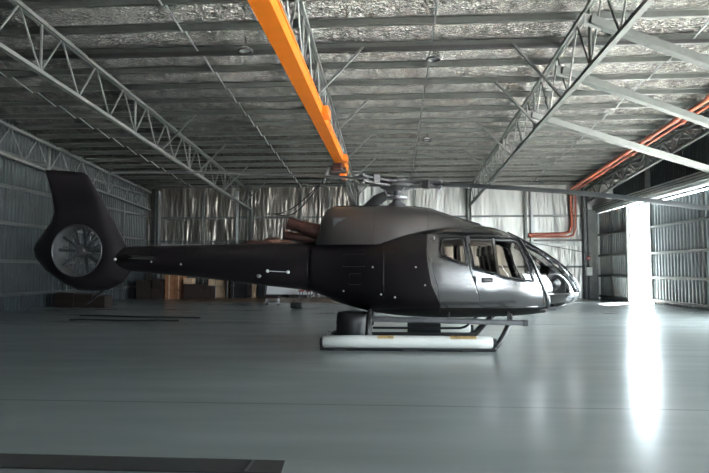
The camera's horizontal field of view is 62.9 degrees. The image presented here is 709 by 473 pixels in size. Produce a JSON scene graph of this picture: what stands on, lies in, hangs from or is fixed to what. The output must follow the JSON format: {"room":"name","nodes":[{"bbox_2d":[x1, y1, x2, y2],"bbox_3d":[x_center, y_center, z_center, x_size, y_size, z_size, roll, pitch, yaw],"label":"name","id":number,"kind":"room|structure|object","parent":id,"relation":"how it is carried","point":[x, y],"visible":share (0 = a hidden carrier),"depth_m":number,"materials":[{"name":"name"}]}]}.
{"room":"aircraft hangar","nodes":[
{"label":"aircraft hangar","id":0,"kind":"room"},
{"bbox_2d":[0,119,146,311],"bbox_3d":[-12.274,-1.958,11.899,0.085,8.160,37.900,0,-3,4],"label":"wall","id":1,"kind":"structure","parent":0,"point":[16,242],"depth_m":21.09,"materials":[{"name":"grey metal"}]},
{"bbox_2d":[0,259,95,263],"bbox_3d":[-12.176,0.369,11.608,0.120,0.100,37.600,0,-3,4],"label":"trim","id":2,"kind":"structure","parent":1,"relation":"attached to","point":[1,260],"depth_m":20.31,"materials":[{"name":"metal"}]},
{"bbox_2d":[63,243,68,291],"bbox_3d":[-11.431,0.271,23.008,0.140,4.887,0.100,0,-3,4],"label":"trim","id":3,"kind":"structure","parent":1,"relation":"attached to","point":[65,287],"depth_m":22.88,"materials":[{"name":"metal"}]},
{"bbox_2d":[0,286,135,296],"bbox_3d":[-12.176,1.507,11.542,0.120,0.100,37.600,0,-3,4],"label":"trim","id":4,"kind":"structure","parent":1,"relation":"attached to","point":[71,290],"depth_m":21.38,"materials":[{"name":"metal"}]},
{"bbox_2d":[0,149,146,196],"bbox_3d":[-12.176,-3.235,11.816,0.120,0.100,37.600,0,-3,4],"label":"trim","id":5,"kind":"structure","parent":1,"relation":"attached to","point":[3,151],"depth_m":22.33,"materials":[{"name":"metal"}]},
{"bbox_2d":[0,183,146,216],"bbox_3d":[-12.176,-2.137,11.752,0.120,0.100,37.600,0,-3,4],"label":"trim","id":6,"kind":"structure","parent":1,"relation":"attached to","point":[1,184],"depth_m":21.18,"materials":[{"name":"metal"}]},
{"bbox_2d":[0,221,146,240],"bbox_3d":[-12.176,-0.899,11.681,0.120,0.100,37.600,0,-3,4],"label":"trim","id":7,"kind":"structure","parent":1,"relation":"attached to","point":[1,222],"depth_m":20.94,"materials":[{"name":"metal"}]},
{"bbox_2d":[119,203,124,298],"bbox_3d":[-11.121,0.698,27.781,0.140,4.585,0.100,0,-3,4],"label":"trim","id":8,"kind":"structure","parent":1,"relation":"attached to","point":[123,204],"depth_m":27.81,"materials":[{"name":"metal"}]},
{"bbox_2d":[0,297,708,472],"bbox_3d":[-0.192,2.118,10.881,24.800,0.203,38.500,0,-3,4],"label":"floor","id":9,"kind":"structure","parent":0,"point":[589,385],"depth_m":6.64,"materials":[{"name":"grey concrete"}]},
{"bbox_2d":[55,292,81,306],"bbox_3d":[-10.757,2.375,21.827,0.710,0.550,0.625,0,-3,4],"label":"crate","id":10,"kind":"object","parent":9,"relation":"on","point":[62,299],"visible":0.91,"depth_m":21.53,"materials":[{"name":"brown wood"}]},
{"bbox_2d":[74,293,97,307],"bbox_3d":[-10.034,2.398,21.779,0.660,0.500,0.625,0,-3,4],"label":"crate","id":11,"kind":"object","parent":9,"relation":"on","point":[81,299],"visible":0.81,"depth_m":21.48,"materials":[{"name":"brown wood"}]},
{"bbox_2d":[92,295,112,307],"bbox_3d":[-9.435,2.435,21.738,0.460,0.420,0.625,0,-3,4],"label":"crate","id":12,"kind":"object","parent":9,"relation":"on","point":[102,301],"visible":0.95,"depth_m":21.45,"materials":[{"name":"brown wood"}]},
{"bbox_2d":[69,319,178,320],"bbox_3d":[-6.319,2.287,15.861,3.137,0.040,0.153,0,-3,6],"label":"hose","id":13,"kind":"object","parent":9,"relation":"on","point":[69,319],"visible":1,"depth_m":15.83,"materials":[{"name":"rubber"}]},
{"bbox_2d":[80,315,199,317],"bbox_3d":[-6.367,2.357,17.075,3.977,0.040,0.151,-1,-3,13],"label":"hose","id":14,"kind":"object","parent":9,"relation":"on","point":[80,315],"visible":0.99,"depth_m":16.94,"materials":[{"name":"rubber"}]},
{"bbox_2d":[0,453,284,472],"bbox_3d":[-2.906,1.629,4.250,4.840,0.016,0.320,0,-3,4],"label":"floor mat","id":15,"kind":"object","parent":9,"relation":"on","point":[7,460],"visible":1,"depth_m":4.14,"materials":[{"name":"rubber"}]},
{"bbox_2d":[136,280,152,298],"bbox_3d":[-10.145,2.568,28.200,0.710,0.900,0.625,0,-3,4],"label":"crate","id":16,"kind":"object","parent":9,"relation":"on","point":[143,287],"visible":0.85,"depth_m":27.90,"materials":[{"name":"brown wood"}]},
{"bbox_2d":[151,287,164,298],"bbox_3d":[-9.461,2.740,28.146,0.580,0.550,0.625,0,-3,4],"label":"crate","id":17,"kind":"object","parent":9,"relation":"on","point":[156,292],"visible":0.85,"depth_m":27.85,"materials":[{"name":"brown wood"}]},
{"bbox_2d":[152,279,166,286],"bbox_3d":[-9.446,2.260,28.173,0.510,0.390,0.625,0,-3,4],"label":"crate","id":18,"kind":"object","parent":17,"relation":"on","point":[156,282],"visible":0.84,"depth_m":27.87,"materials":[{"name":"brown wood"}]},
{"bbox_2d":[165,290,173,298],"bbox_3d":[-8.897,2.808,28.114,0.430,0.410,0.507,0,-3,4],"label":"carton","id":19,"kind":"object","parent":9,"relation":"on","point":[169,294],"visible":0.82,"depth_m":27.87,"materials":[{"name":"brown cardboard"}]},
{"bbox_2d":[165,281,175,289],"bbox_3d":[-8.897,2.389,28.139,0.430,0.410,0.507,0,-3,4],"label":"carton","id":20,"kind":"object","parent":19,"relation":"on","point":[169,285],"visible":0.9,"depth_m":27.89,"materials":[{"name":"brown cardboard"}]},
{"bbox_2d":[165,275,173,280],"bbox_3d":[-8.897,1.969,28.163,0.430,0.410,0.507,0,-3,4],"label":"carton","id":21,"kind":"object","parent":20,"relation":"on","point":[167,277],"visible":0.55,"depth_m":27.91,"materials":[{"name":"brown cardboard"}]},
{"bbox_2d":[174,290,183,298],"bbox_3d":[-8.438,2.806,28.085,0.430,0.410,0.507,0,-3,4],"label":"carton","id":22,"kind":"object","parent":9,"relation":"on","point":[178,294],"visible":0.78,"depth_m":27.84,"materials":[{"name":"brown cardboard"}]},
{"bbox_2d":[174,281,183,289],"bbox_3d":[-8.438,2.387,28.109,0.430,0.410,0.507,0,-3,4],"label":"carton","id":23,"kind":"object","parent":22,"relation":"on","point":[178,285],"visible":0.78,"depth_m":27.86,"materials":[{"name":"brown cardboard"}]},
{"bbox_2d":[174,275,186,280],"bbox_3d":[-8.438,1.968,28.133,0.430,0.410,0.507,0,-3,4],"label":"carton","id":24,"kind":"object","parent":23,"relation":"on","point":[176,278],"visible":0.47,"depth_m":27.89,"materials":[{"name":"brown cardboard"}]},
{"bbox_2d":[183,284,206,298],"bbox_3d":[-7.638,2.637,27.833,0.960,0.720,0.625,0,-3,4],"label":"crate","id":25,"kind":"object","parent":9,"relation":"on","point":[191,291],"visible":0.84,"depth_m":27.53,"materials":[{"name":"brown wood"}]},
{"bbox_2d":[183,278,195,283],"bbox_3d":[-7.937,2.144,27.893,0.470,0.261,0.420,0,-3,4],"label":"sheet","id":26,"kind":"object","parent":25,"relation":"on","point":[186,280],"visible":1,"depth_m":27.70,"materials":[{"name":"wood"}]},
{"bbox_2d":[203,286,214,298],"bbox_3d":[-6.954,2.684,27.786,0.390,0.620,0.625,0,-3,4],"label":"crate","id":27,"kind":"object","parent":9,"relation":"on","point":[209,291],"visible":0.99,"depth_m":27.49,"materials":[{"name":"brown wood"}]},
{"bbox_2d":[207,279,229,296],"bbox_3d":[-6.864,2.633,29.507,1.200,0.920,0.250,0,-3,4],"label":"plywood panel","id":28,"kind":"object","parent":9,"relation":"on","point":[221,291],"visible":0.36,"depth_m":29.50,"materials":[{"name":"beige wood"}]},
{"bbox_2d":[203,278,234,297],"bbox_3d":[-6.709,2.543,28.644,1.540,1.000,0.400,0,-3,4],"label":"wire rack","id":29,"kind":"object","parent":9,"relation":"on","point":[215,285],"visible":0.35,"depth_m":28.59,"materials":[{"name":"metal"}]},
{"bbox_2d":[230,281,249,297],"bbox_3d":[-5.733,2.578,29.131,0.914,0.986,0.520,0,-3,4],"label":"base cabinet","id":30,"kind":"object","parent":9,"relation":"on","point":[241,290],"visible":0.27,"depth_m":28.88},
{"bbox_2d":[251,284,256,296],"bbox_3d":[-5.092,2.611,29.393,0.250,0.950,0.250,0,-3,4],"label":"plywood panel","id":31,"kind":"object","parent":9,"relation":"on","point":[253,286],"visible":0.64,"depth_m":29.34,"materials":[{"name":"brown wood"}]},
{"bbox_2d":[257,285,266,298],"bbox_3d":[-4.490,2.680,28.241,0.440,0.680,0.440,0,-3,4],"label":"waste bin","id":32,"kind":"object","parent":9,"relation":"on","point":[262,289],"visible":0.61,"depth_m":28.07,"materials":[{"name":"black plastic"}]},
{"bbox_2d":[265,295,279,304],"bbox_3d":[-3.244,2.525,22.950,0.580,0.380,0.360,0,-3,4],"label":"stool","id":33,"kind":"object","parent":9,"relation":"on","point":[266,296],"visible":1,"depth_m":22.82,"materials":[{"name":"metal"}]},
{"bbox_2d":[266,286,312,297],"bbox_3d":[-3.351,2.670,29.373,2.496,0.830,0.680,0,-3,4],"label":"bench","id":34,"kind":"object","parent":9,"relation":"on","point":[270,289],"visible":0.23,"depth_m":29.09,"materials":[{"name":"white paint"}]},
{"bbox_2d":[290,300,302,308],"bbox_3d":[-2.082,2.433,20.853,0.440,0.323,0.280,0,-3,4],"label":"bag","id":35,"kind":"object","parent":9,"relation":"on","point":[297,305],"visible":1,"depth_m":20.78,"materials":[{"name":"fabric"}]},
{"bbox_2d":[327,311,371,334],"bbox_3d":[-0.035,1.724,10.966,0.754,0.600,0.683,-3,-4,42],"label":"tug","id":36,"kind":"object","parent":9,"relation":"on","point":[347,322],"visible":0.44,"depth_m":10.66,"materials":[{"name":"metal"}]},
{"bbox_2d":[33,170,708,351],"bbox_3d":[-0.316,0.290,10.527,8.235,3.427,9.625,3,-4,-38],"label":"helicopter","id":37,"kind":"object","parent":9,"relation":"on","point":[372,257],"visible":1,"depth_m":10.82,"materials":[{"name":"grey paint"}]},
{"bbox_2d":[332,217,344,225],"bbox_3d":[-0.287,-0.271,10.938,0.260,0.180,0.075,0,-3,4],"label":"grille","id":38,"kind":"object","parent":37,"relation":"attached to","point":[336,221],"depth_m":10.90,"materials":[{"name":"grey metal"}]},
{"bbox_2d":[0,0,708,185],"bbox_3d":[-0.341,-4.939,11.298,24.500,2.576,38.500,0,-3,4],"label":"ceiling","id":39,"kind":"structure","parent":0,"point":[321,9],"depth_m":15.76,"materials":[{"name":"metal"}]},
{"bbox_2d":[0,120,150,210],"bbox_3d":[-11.331,-2.909,21.787,0.140,2.102,17.620,0,-3,4],"label":"roof truss","id":40,"kind":"object","parent":39,"relation":"attached to","point":[3,123],"visible":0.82,"depth_m":22.41,"materials":[{"name":"metal"}]},
{"bbox_2d":[0,0,319,9],"bbox_3d":[-0.305,-4.776,11.457,23.750,0.135,0.160,0,-3,4],"label":"roof purlin","id":41,"kind":"structure","parent":39,"relation":"attached to","point":[4,4],"depth_m":11.78,"materials":[{"name":"metal"}]},
{"bbox_2d":[238,37,252,53],"bbox_3d":[-2.511,-4.427,13.366,0.356,0.348,0.356,0,-3,4],"label":"lamp","id":42,"kind":"object","parent":39,"relation":"hanging from","point":[245,49],"visible":1,"depth_m":13.35,"materials":[{"name":"metal"}]},
{"bbox_2d":[0,8,708,35],"bbox_3d":[-0.232,-4.640,12.579,23.750,0.135,0.160,0,-3,4],"label":"roof purlin","id":43,"kind":"structure","parent":39,"relation":"attached to","point":[681,12],"depth_m":12.52,"materials":[{"name":"metal"}]},
{"bbox_2d":[0,54,708,76],"bbox_3d":[-0.086,-4.368,14.822,23.750,0.135,0.160,0,-3,4],"label":"roof purlin","id":44,"kind":"structure","parent":39,"relation":"attached to","point":[628,58],"depth_m":14.81,"materials":[{"name":"metal"}]},
{"bbox_2d":[0,72,708,92],"bbox_3d":[-0.014,-4.232,15.944,23.750,0.135,0.160,0,-3,4],"label":"roof purlin","id":45,"kind":"structure","parent":39,"relation":"attached to","point":[670,75],"depth_m":15.90,"materials":[{"name":"metal"}]},
{"bbox_2d":[0,87,708,106],"bbox_3d":[0.059,-4.096,17.065,23.750,0.135,0.160,0,-3,4],"label":"roof purlin","id":46,"kind":"structure","parent":39,"relation":"attached to","point":[701,90],"depth_m":17.06,"materials":[{"name":"metal"}]},
{"bbox_2d":[0,33,708,55],"bbox_3d":[-0.159,-4.504,13.700,23.750,0.135,0.160,0,-3,4],"label":"roof purlin","id":47,"kind":"structure","parent":39,"relation":"attached to","point":[671,36],"depth_m":13.65,"materials":[{"name":"metal"}]},
{"bbox_2d":[0,101,708,118],"bbox_3d":[0.132,-3.960,18.187,23.750,0.135,0.160,0,-3,4],"label":"roof purlin","id":48,"kind":"structure","parent":39,"relation":"attached to","point":[684,103],"depth_m":18.20,"materials":[{"name":"metal"}]},
{"bbox_2d":[18,113,705,129],"bbox_3d":[0.205,-3.824,19.309,23.750,0.135,0.160,0,-3,4],"label":"roof purlin","id":49,"kind":"structure","parent":39,"relation":"attached to","point":[630,116],"depth_m":19.29,"materials":[{"name":"metal"}]},
{"bbox_2d":[37,124,708,138],"bbox_3d":[0.278,-3.688,20.430,23.750,0.135,0.160,0,-3,4],"label":"roof purlin","id":50,"kind":"structure","parent":39,"relation":"attached to","point":[610,127],"depth_m":20.42,"materials":[{"name":"metal"}]},
{"bbox_2d":[55,134,694,146],"bbox_3d":[0.351,-3.552,21.552,23.750,0.135,0.160,0,-3,4],"label":"roof purlin","id":51,"kind":"structure","parent":39,"relation":"attached to","point":[684,136],"depth_m":21.55,"materials":[{"name":"metal"}]},
{"bbox_2d":[71,143,679,154],"bbox_3d":[0.424,-3.416,22.674,23.750,0.135,0.160,0,-3,4],"label":"roof purlin","id":52,"kind":"structure","parent":39,"relation":"attached to","point":[547,146],"depth_m":22.64,"materials":[{"name":"metal"}]},
{"bbox_2d":[86,151,664,161],"bbox_3d":[0.497,-3.280,23.795,23.750,0.135,0.160,0,-3,4],"label":"roof purlin","id":53,"kind":"structure","parent":39,"relation":"attached to","point":[604,153],"depth_m":23.79,"materials":[{"name":"metal"}]},
{"bbox_2d":[100,158,652,167],"bbox_3d":[0.570,-3.144,24.917,23.750,0.135,0.160,0,-3,4],"label":"roof purlin","id":54,"kind":"structure","parent":39,"relation":"attached to","point":[609,159],"depth_m":24.87,"materials":[{"name":"metal"}]},
{"bbox_2d":[112,165,640,171],"bbox_3d":[0.643,-3.008,26.039,23.750,0.135,0.160,0,-3,4],"label":"roof purlin","id":55,"kind":"structure","parent":39,"relation":"attached to","point":[562,166],"depth_m":25.88,"materials":[{"name":"metal"}]},
{"bbox_2d":[123,171,630,178],"bbox_3d":[0.716,-2.872,27.160,23.750,0.135,0.160,0,-3,4],"label":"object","id":56,"kind":"structure","parent":39,"relation":"attached to","point":[552,172],"depth_m":27.03,"materials":[{"name":"metal"}]},
{"bbox_2d":[133,176,620,183],"bbox_3d":[0.788,-2.736,28.282,23.750,0.135,0.160,0,-3,4],"label":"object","id":57,"kind":"structure","parent":39,"relation":"attached to","point":[599,177],"depth_m":28.36,"materials":[{"name":"metal"}]},
{"bbox_2d":[143,181,612,188],"bbox_3d":[0.862,-2.600,29.404,23.750,0.135,0.160,0,-3,4],"label":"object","id":58,"kind":"structure","parent":39,"relation":"attached to","point":[607,182],"depth_m":29.55,"materials":[{"name":"metal"}]},
{"bbox_2d":[0,72,193,188],"bbox_3d":[-9.024,-3.884,18.776,0.035,1.556,22.602,0,-3,4],"label":"rod","id":59,"kind":"object","parent":58,"relation":"attached to","point":[0,72],"visible":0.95,"depth_m":19.20,"materials":[{"name":"metal"}]},
{"bbox_2d":[158,0,301,187],"bbox_3d":[-3.435,-3.904,18.415,0.035,1.556,22.602,0,-3,4],"label":"rod","id":60,"kind":"object","parent":58,"relation":"attached to","point":[160,2],"visible":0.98,"depth_m":15.58,"materials":[{"name":"metal"}]},
{"bbox_2d":[411,0,437,179],"bbox_3d":[2.083,-3.925,18.059,0.035,1.556,22.602,0,-3,4],"label":"rod","id":61,"kind":"object","parent":58,"relation":"attached to","point":[437,0],"visible":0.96,"depth_m":15.55,"materials":[{"name":"metal"}]},
{"bbox_2d":[528,21,708,185],"bbox_3d":[7.941,-3.947,17.680,0.035,1.556,22.602,0,-3,4],"label":"rod","id":62,"kind":"object","parent":58,"relation":"attached to","point":[706,24],"visible":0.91,"depth_m":17.05,"materials":[{"name":"metal"}]},
{"bbox_2d":[422,133,431,141],"bbox_3d":[2.564,-3.541,20.515,0.356,0.348,0.356,0,-3,4],"label":"lamp","id":63,"kind":"object","parent":39,"relation":"hanging from","point":[426,139],"visible":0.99,"depth_m":20.48,"materials":[{"name":"metal"}]},
{"bbox_2d":[426,51,440,61],"bbox_3d":[1.875,-4.359,13.781,0.356,0.348,0.356,0,-3,4],"label":"lamp","id":64,"kind":"object","parent":39,"relation":"hanging from","point":[432,58],"visible":1,"depth_m":13.76,"materials":[{"name":"metal"}]},
{"bbox_2d":[146,185,612,297],"bbox_3d":[0.963,0.293,30.033,24.450,5.852,0.200,0,-3,4],"label":"wall","id":65,"kind":"structure","parent":0,"point":[185,202],"depth_m":30.17,"materials":[{"name":"grey metal"}]},
{"bbox_2d":[0,0,264,209],"bbox_3d":[-5.624,-3.267,18.628,1.240,2.444,23.020,0,-3,4],"label":"roof truss","id":66,"kind":"object","parent":65,"relation":"attached to","point":[20,5],"visible":1,"depth_m":15.11,"materials":[{"name":"metal"}]},
{"bbox_2d":[0,39,708,60],"bbox_3d":[-1.262,-4.367,13.684,21.450,0.090,0.100,0,-3,4],"label":"cross beam","id":67,"kind":"structure","parent":66,"relation":"attached to","point":[674,41],"depth_m":13.56,"materials":[{"name":"grey metal"}]},
{"bbox_2d":[153,191,161,278],"bbox_3d":[-10.316,0.386,30.337,0.200,5.502,0.360,0,-3,4],"label":"trim","id":68,"kind":"structure","parent":65,"relation":"attached to","point":[157,221],"depth_m":30.36,"materials":[{"name":"metal"}]},
{"bbox_2d":[201,191,204,283],"bbox_3d":[-7.912,0.385,30.312,0.120,5.502,0.100,0,-3,4],"label":"trim","id":69,"kind":"structure","parent":65,"relation":"attached to","point":[203,192],"depth_m":30.36,"materials":[{"name":"metal"}]},
{"bbox_2d":[236,191,238,243],"bbox_3d":[-6.116,0.378,30.196,0.120,5.502,0.100,0,-3,4],"label":"trim","id":70,"kind":"structure","parent":65,"relation":"attached to","point":[237,192],"depth_m":30.25,"materials":[{"name":"metal"}]},
{"bbox_2d":[247,190,252,296],"bbox_3d":[-5.426,0.368,30.021,0.200,5.502,0.360,0,-3,4],"label":"trim","id":71,"kind":"structure","parent":65,"relation":"attached to","point":[249,212],"depth_m":30.05,"materials":[{"name":"metal"}]},
{"bbox_2d":[300,191,301,296],"bbox_3d":[-2.773,0.365,29.980,0.120,5.502,0.100,0,-3,4],"label":"trim","id":72,"kind":"structure","parent":65,"relation":"attached to","point":[300,191],"depth_m":30.04,"materials":[{"name":"metal"}]},
{"bbox_2d":[279,0,375,205],"bbox_3d":[-0.101,-3.318,18.022,1.241,2.475,23.520,0,-3,4],"label":"roof truss","id":73,"kind":"object","parent":65,"relation":"attached to","point":[305,27],"visible":0.55,"depth_m":13.82,"materials":[{"name":"metal"}]},
{"bbox_2d":[247,0,348,173],"bbox_3d":[-0.741,-2.736,13.355,0.400,0.280,14.200,0,-3,4],"label":"beam","id":74,"kind":"structure","parent":73,"relation":"attached to","point":[270,14],"depth_m":9.78,"materials":[{"name":"orange metal"}]},
{"bbox_2d":[267,163,346,215],"bbox_3d":[-1.235,-1.464,19.866,1.681,1.490,3.727,3,-5,-43],"label":"hoist","id":75,"kind":"object","parent":74,"relation":"hanging from","point":[337,167],"visible":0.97,"depth_m":18.41,"materials":[{"name":"metal"}]},
{"bbox_2d":[329,190,330,207],"bbox_3d":[-1.276,0.360,29.883,0.120,5.502,0.100,0,-3,4],"label":"trim","id":76,"kind":"structure","parent":65,"relation":"attached to","point":[329,190],"depth_m":29.97,"materials":[{"name":"metal"}]},
{"bbox_2d":[355,190,358,205],"bbox_3d":[0.113,0.347,29.664,0.200,5.502,0.360,0,-3,4],"label":"trim","id":77,"kind":"structure","parent":65,"relation":"attached to","point":[357,192],"depth_m":29.77,"materials":[{"name":"metal"}]},
{"bbox_2d":[149,215,580,218],"bbox_3d":[0.827,-1.008,29.947,23.400,0.100,0.120,0,-3,4],"label":"trim","id":78,"kind":"structure","parent":65,"relation":"attached to","point":[459,216],"depth_m":30.13,"materials":[{"name":"metal"}]},
{"bbox_2d":[149,239,581,242],"bbox_3d":[0.827,0.230,29.875,23.400,0.100,0.120,0,-3,4],"label":"trim","id":79,"kind":"structure","parent":65,"relation":"attached to","point":[529,240],"depth_m":30.29,"materials":[{"name":"metal"}]},
{"bbox_2d":[183,243,581,245],"bbox_3d":[1.021,0.444,29.755,22.400,0.120,0.070,0,-3,4],"label":"trim","id":80,"kind":"structure","parent":65,"relation":"attached to","point":[538,244],"depth_m":29.14,"materials":[{"name":"metal"}]},
{"bbox_2d":[414,190,416,206],"bbox_3d":[3.115,0.344,29.600,0.120,5.502,0.100,0,-3,4],"label":"trim","id":81,"kind":"structure","parent":65,"relation":"attached to","point":[415,202],"depth_m":29.68,"materials":[{"name":"metal"}]},
{"bbox_2d":[466,188,471,246],"bbox_3d":[5.801,0.326,29.297,0.200,5.502,0.360,0,-3,4],"label":"trim","id":82,"kind":"structure","parent":65,"relation":"attached to","point":[469,215],"depth_m":29.37,"materials":[{"name":"metal"}]},
{"bbox_2d":[524,191,527,241],"bbox_3d":[8.653,0.323,29.242,0.120,5.502,0.100,0,-3,4],"label":"trim","id":83,"kind":"structure","parent":65,"relation":"attached to","point":[525,192],"depth_m":29.30,"materials":[{"name":"metal"}]},
{"bbox_2d":[476,266,582,267],"bbox_3d":[0.827,1.558,29.799,23.400,0.100,0.120,0,-3,4],"label":"trim","id":84,"kind":"structure","parent":65,"relation":"attached to","point":[476,266],"depth_m":29.10,"materials":[{"name":"metal"}]},
{"bbox_2d":[530,192,533,244],"bbox_3d":[8.953,0.322,29.223,0.120,5.502,0.100,0,-3,4],"label":"trim","id":85,"kind":"structure","parent":65,"relation":"attached to","point":[531,193],"depth_m":29.27,"materials":[{"name":"metal"}]},
{"bbox_2d":[464,0,654,205],"bbox_3d":[4.508,-3.385,17.727,1.242,2.376,23.519,0,-3,4],"label":"roof truss","id":86,"kind":"object","parent":65,"relation":"attached to","point":[624,27],"visible":0.91,"depth_m":13.37,"materials":[{"name":"metal"}]},
{"bbox_2d":[526,110,708,172],"bbox_3d":[7.843,-2.647,16.634,6.798,1.378,0.160,1,-3,-18],"label":"strut","id":87,"kind":"object","parent":86,"relation":"attached to","point":[535,116],"visible":1,"depth_m":16.46,"materials":[{"name":"metal"}]},
{"bbox_2d":[555,65,708,127],"bbox_3d":[7.662,-2.998,13.855,6.799,1.478,0.160,1,-3,-18],"label":"strut","id":88,"kind":"object","parent":86,"relation":"attached to","point":[561,71],"visible":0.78,"depth_m":13.42,"materials":[{"name":"metal"}]},
{"bbox_2d":[583,13,708,69],"bbox_3d":[7.514,-3.304,11.582,6.545,1.767,0.160,1,-3,-12],"label":"strut","id":89,"kind":"object","parent":86,"relation":"attached to","point":[592,21],"visible":1,"depth_m":11.18,"materials":[{"name":"metal"}]},
{"bbox_2d":[532,242,591,253],"bbox_3d":[10.336,0.580,28.908,2.905,0.578,0.024,0,-3,4],"label":"power cable","id":90,"kind":"object","parent":65,"relation":"attached to","point":[532,242],"visible":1,"depth_m":28.91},
{"bbox_2d":[581,187,589,297],"bbox_3d":[11.509,0.305,28.928,0.200,5.502,0.360,0,-3,4],"label":"trim","id":91,"kind":"structure","parent":65,"relation":"attached to","point":[584,206],"depth_m":28.88,"materials":[{"name":"metal"}]},
{"bbox_2d":[586,266,592,274],"bbox_3d":[11.539,1.675,28.536,0.280,0.480,0.180,0,-3,4],"label":"switch box","id":92,"kind":"object","parent":65,"relation":"attached to","point":[589,271],"visible":1,"depth_m":28.45,"materials":[{"name":"metal"}]},
{"bbox_2d":[588,210,598,297],"bbox_3d":[11.905,0.860,28.981,0.420,4.400,0.140,0,-3,4],"label":"trim","id":93,"kind":"structure","parent":65,"relation":"attached to","point":[592,215],"depth_m":28.92,"materials":[{"name":"metal"}]},
{"bbox_2d":[528,94,708,235],"bbox_3d":[9.146,-2.529,18.459,2.198,3.758,21.680,0,-3,4],"label":"pipe","id":94,"kind":"object","parent":65,"relation":"attached to","point":[705,100],"visible":0.93,"depth_m":22.95,"materials":[{"name":"orange metal"}]},
{"bbox_2d":[528,104,708,237],"bbox_3d":[9.237,-2.440,18.434,2.378,3.760,21.648,0,-3,4],"label":"pipe","id":95,"kind":"object","parent":94,"relation":"attached to","point":[683,121],"visible":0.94,"depth_m":24.00,"materials":[{"name":"metal"}]},
{"bbox_2d":[585,112,708,202],"bbox_3d":[11.072,-3.111,20.349,0.140,1.865,17.624,0,-3,4],"label":"roof truss","id":96,"kind":"object","parent":65,"relation":"attached to","point":[673,150],"visible":0.92,"depth_m":21.97,"materials":[{"name":"metal"}]},
{"bbox_2d":[644,155,649,188],"bbox_3d":[11.703,-2.576,23.179,0.150,1.392,0.140,0,-3,4],"label":"trim","id":97,"kind":"structure","parent":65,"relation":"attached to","point":[646,160],"depth_m":23.11,"materials":[{"name":"metal"}]},
{"bbox_2d":[592,172,705,207],"bbox_3d":[10.924,-2.408,12.882,0.040,0.030,32.800,0,-3,4],"label":"trim","id":98,"kind":"structure","parent":65,"relation":"attached to","point":[702,172],"depth_m":21.92,"materials":[{"name":"metal"}]},
{"bbox_2d":[592,174,708,209],"bbox_3d":[10.924,-2.308,12.876,0.040,0.030,32.800,0,-3,4],"label":"trim","id":99,"kind":"structure","parent":65,"relation":"attached to","point":[706,174],"depth_m":21.62,"materials":[{"name":"metal"}]},
{"bbox_2d":[593,171,708,210],"bbox_3d":[11.368,-2.344,12.849,0.850,0.300,32.800,0,-3,4],"label":"trim","id":100,"kind":"structure","parent":65,"relation":"attached to","point":[707,176],"depth_m":21.84,"materials":[{"name":"metal"}]},
{"bbox_2d":[596,179,708,212],"bbox_3d":[11.087,-2.149,12.756,0.100,0.100,32.600,0,-3,4],"label":"trim","id":101,"kind":"structure","parent":65,"relation":"attached to","point":[707,180],"depth_m":21.77,"materials":[{"name":"white metal"}]},
{"bbox_3d":[-4.252,0.943,29.551,3.900,0.600,1.040,0,-3,4],"label":"wall shelf","id":102,"kind":"object","parent":65,"relation":"attached to","visible":0},
{"bbox_2d":[243,237,294,243],"bbox_3d":[-4.256,0.327,29.516,3.700,0.605,0.800,0,-3,4],"label":"tarpaulin","id":103,"kind":"object","parent":102,"relation":"on","point":[271,239],"visible":0.45,"depth_m":29.34,"materials":[{"name":"brown fabric"}]},
{"bbox_2d":[613,134,708,207],"bbox_3d":[11.871,-4.219,10.466,0.085,3.810,37.900,0,-3,4],"label":"wall","id":104,"kind":"structure","parent":0,"point":[664,171],"depth_m":23.16,"materials":[{"name":"grey metal"}]},
{"bbox_2d":[597,205,632,301],"bbox_3d":[12.076,0.838,27.049,0.190,4.220,3.630,0,-3,4],"label":"door","id":105,"kind":"structure","parent":104,"relation":"in","point":[613,226],"depth_m":26.81,"materials":[{"name":"metal"}]},
{"bbox_2d":[648,189,708,309],"bbox_3d":[12.353,0.461,20.503,0.190,4.220,8.180,0,-3,4],"label":"door","id":106,"kind":"structure","parent":104,"relation":"in","point":[679,236],"depth_m":22.13,"materials":[{"name":"metal"}]},
{"label":"outside","id":107,"kind":"structure","parent":0,"visible":0},
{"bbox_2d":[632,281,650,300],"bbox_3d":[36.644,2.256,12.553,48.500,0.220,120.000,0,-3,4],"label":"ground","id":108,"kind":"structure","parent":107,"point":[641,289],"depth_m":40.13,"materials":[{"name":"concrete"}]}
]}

